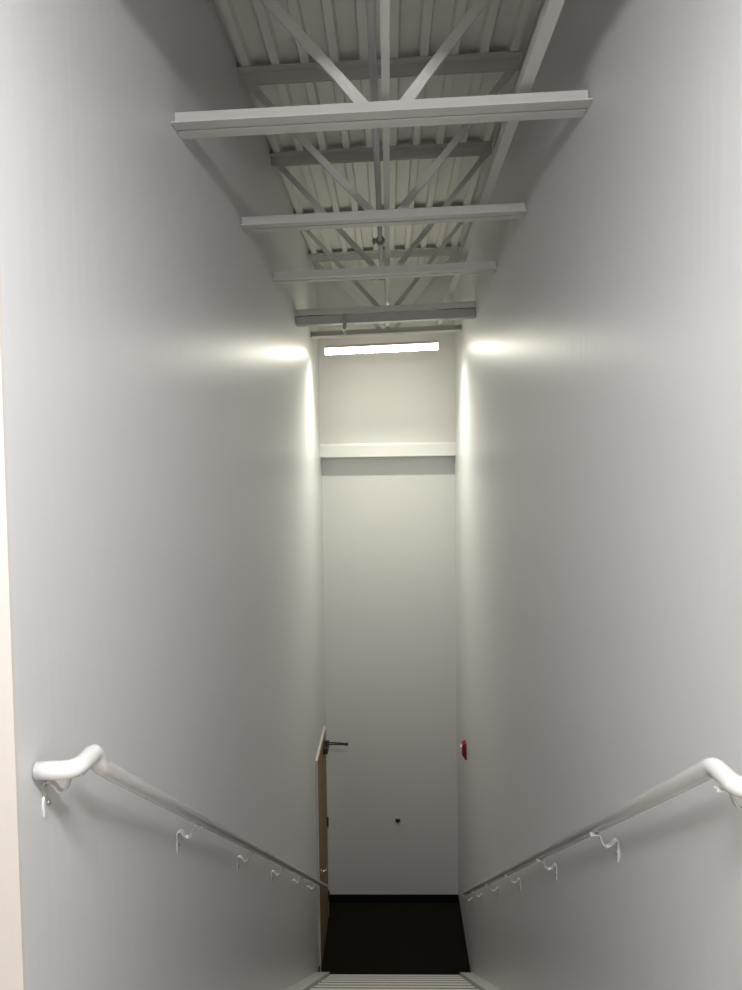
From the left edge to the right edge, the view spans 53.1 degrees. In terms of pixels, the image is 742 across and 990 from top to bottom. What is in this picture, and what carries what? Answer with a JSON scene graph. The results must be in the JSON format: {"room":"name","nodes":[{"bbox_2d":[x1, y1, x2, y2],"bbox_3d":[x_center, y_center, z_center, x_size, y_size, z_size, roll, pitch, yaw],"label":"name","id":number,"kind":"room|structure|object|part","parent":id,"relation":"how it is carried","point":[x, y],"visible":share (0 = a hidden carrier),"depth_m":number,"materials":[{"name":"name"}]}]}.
{"room":"stairwell","nodes":[
{"label":"stairwell","id":0,"kind":"room"},
{"bbox_2d":[0,268,25,989],"bbox_3d":[0.032,-0.341,1.457,6.000,4.070,0.142,-1,3,1],"label":"wall","id":1,"kind":"structure","parent":0,"point":[12,942],"depth_m":1.58,"materials":[{"name":"beige paint"}]},
{"bbox_2d":[0,0,328,989],"bbox_3d":[-0.726,1.289,5.319,0.150,7.650,7.388,-1,3,1],"label":"wall","id":2,"kind":"structure","parent":0,"point":[164,462],"depth_m":2.54,"materials":[{"name":"white paint"}]},
{"bbox_2d":[32,744,327,894],"bbox_3d":[-0.598,2.349,4.701,0.114,3.778,5.960,-1,3,1],"label":"handrail","id":3,"kind":"object","parent":2,"relation":"attached to","point":[94,757],"visible":1,"depth_m":2.03,"materials":[{"name":"white metal"}]},
{"bbox_2d":[315,726,347,971],"bbox_3d":[-0.397,3.845,8.204,0.298,2.274,1.020,-1,3,1],"label":"door","id":4,"kind":"structure","parent":2,"relation":"in","point":[322,820],"depth_m":8.08,"materials":[{"name":"brown paint"}]},
{"bbox_3d":[-0.534,3.847,8.207,0.023,2.274,1.020,-1,3,1],"label":"frame","id":5,"kind":"part","parent":4,"relation":"part of","materials":[{"name":"grey paint"}]},
{"bbox_3d":[-0.393,2.800,8.371,0.275,0.034,0.067,-1,3,5],"label":"closer arm","id":6,"kind":"part","parent":4,"relation":"part of","materials":[{"name":"brown metal"}]},
{"bbox_2d":[214,0,540,269],"bbox_3d":[0.078,-2.426,4.976,1.569,0.104,7.078,-1,3,1],"label":"ceiling","id":7,"kind":"structure","parent":0,"point":[338,28],"depth_m":4.36,"materials":[{"name":"white metal"}]},
{"bbox_2d":[366,0,384,280],"bbox_3d":[0.037,-2.050,3.980,0.140,0.598,5.036,-1,3,0],"label":"pipe","id":8,"kind":"object","parent":7,"relation":"hanging from","point":[370,4],"visible":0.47,"depth_m":3.20,"materials":[{"name":"grey metal"}]},
{"bbox_2d":[236,51,526,232],"bbox_3d":[0.052,-1.932,4.093,1.569,0.845,0.142,-2,3,2],"label":"joist","id":9,"kind":"object","parent":7,"relation":"attached to","point":[509,62],"visible":0.92,"depth_m":4.08,"materials":[{"name":"white metal"}]},
{"bbox_2d":[171,0,592,138],"bbox_3d":[0.021,-1.861,2.805,1.569,0.871,0.142,-2,3,2],"label":"joist","id":10,"kind":"object","parent":7,"relation":"attached to","point":[409,111],"visible":1,"depth_m":2.81,"materials":[{"name":"white metal"}]},
{"bbox_2d":[270,141,496,283],"bbox_3d":[0.080,-1.973,5.217,1.569,0.863,0.142,-2,3,2],"label":"joist","id":11,"kind":"object","parent":7,"relation":"attached to","point":[483,149],"visible":0.88,"depth_m":5.20,"materials":[{"name":"white metal"}]},
{"bbox_2d":[309,246,461,338],"bbox_3d":[0.142,-2.095,7.720,1.569,0.845,0.142,-2,3,2],"label":"joist","id":12,"kind":"object","parent":7,"relation":"attached to","point":[453,251],"visible":0.82,"depth_m":7.71,"materials":[{"name":"white metal"}]},
{"bbox_2d":[325,340,437,354],"bbox_3d":[0.109,-1.522,7.671,1.167,0.125,0.088,-1,3,1],"label":"strip light","id":13,"kind":"object","parent":12,"relation":"hanging from","point":[416,345],"visible":1,"depth_m":7.63,"materials":[{"name":"white plastic"}]},
{"bbox_2d":[380,0,389,327],"bbox_3d":[0.099,-1.612,4.601,0.030,0.030,6.240,-1,3,1],"label":"bridging angle","id":14,"kind":"object","parent":12,"relation":"attached to","point":[384,4],"visible":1,"depth_m":2.81,"materials":[{"name":"paint"}]},
{"bbox_2d":[437,0,564,324],"bbox_3d":[0.628,-1.642,4.587,0.046,0.046,6.240,-1,3,1],"label":"bridging angle","id":15,"kind":"object","parent":12,"relation":"attached to","point":[551,9],"visible":0.85,"depth_m":3.09,"materials":[{"name":"paint"}]},
{"bbox_2d":[296,222,475,316],"bbox_3d":[0.112,-2.030,6.505,1.569,0.866,0.142,-2,3,2],"label":"joist","id":16,"kind":"object","parent":7,"relation":"attached to","point":[396,307],"visible":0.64,"depth_m":6.50,"materials":[{"name":"white metal"}]},
{"bbox_2d":[296,308,475,326],"bbox_3d":[0.126,-1.564,6.500,1.565,0.103,0.090,-2,3,2],"label":"beam","id":17,"kind":"structure","parent":16,"relation":"hanging from","point":[450,314],"depth_m":6.46,"materials":[{"name":"grey metal"}]},
{"bbox_2d":[342,314,346,333],"bbox_3d":[-0.230,-1.492,6.475,0.052,0.167,0.042,-1,3,1],"label":"sprinkler","id":18,"kind":"object","parent":17,"relation":"attached to","point":[344,327],"visible":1,"depth_m":6.46,"materials":[{"name":"grey metal"}]},
{"bbox_2d":[317,275,457,893],"bbox_3d":[0.220,1.119,8.832,1.569,7.650,0.310,-1,3,1],"label":"wall","id":19,"kind":"structure","parent":0,"point":[389,573],"depth_m":8.85,"materials":[{"name":"white paint"}]},
{"bbox_2d":[320,442,455,456],"bbox_3d":[0.193,-0.523,8.593,1.569,0.156,0.020,-1,3,1],"label":"trim","id":20,"kind":"structure","parent":19,"relation":"attached to","point":[426,448],"depth_m":8.58,"materials":[{"name":"white paint"}]},
{"bbox_2d":[330,894,457,902],"bbox_3d":[0.273,4.889,8.999,1.569,0.100,0.012,-1,3,1],"label":"baseboard","id":21,"kind":"structure","parent":19,"relation":"attached to","point":[334,898],"depth_m":8.99,"materials":[{"name":"black plastic"}]},
{"bbox_2d":[321,903,467,974],"bbox_3d":[0.255,5.014,8.235,1.569,0.080,1.550,-1,3,1],"label":"floor","id":22,"kind":"structure","parent":0,"point":[362,938],"depth_m":8.30,"materials":[{"name":"carpet"}]},
{"bbox_2d":[284,972,502,989],"bbox_3d":[0.140,3.211,4.582,1.565,3.850,5.639,-1,3,1],"label":"staircase","id":23,"kind":"structure","parent":22,"relation":"on","point":[317,980],"depth_m":6.33,"materials":[{"name":"grey paint"}]},
{"bbox_2d":[454,0,741,989],"bbox_3d":[0.991,1.270,5.211,0.150,7.650,7.518,-1,3,1],"label":"wall","id":24,"kind":"structure","parent":0,"point":[598,365],"depth_m":2.62,"materials":[{"name":"white paint"}]},
{"bbox_2d":[460,740,466,759],"bbox_3d":[0.972,2.680,7.817,0.060,0.170,0.124,-1,3,1],"label":"fire alarm","id":25,"kind":"object","parent":24,"relation":"attached to","point":[463,746],"visible":1,"depth_m":7.76,"materials":[{"name":"red plastic"}]},
{"bbox_2d":[458,895,470,971],"bbox_3d":[1.033,4.914,8.221,0.010,0.100,1.508,-1,3,1],"label":"baseboard","id":26,"kind":"structure","parent":24,"relation":"attached to","point":[460,914],"depth_m":8.24,"materials":[{"name":"black plastic"}]},
{"bbox_2d":[462,757,741,905],"bbox_3d":[0.861,2.305,4.458,0.099,3.742,5.830,-1,3,1],"label":"handrail","id":27,"kind":"object","parent":24,"relation":"attached to","point":[729,781],"visible":1,"depth_m":2.07,"materials":[{"name":"white metal"}]}
]}

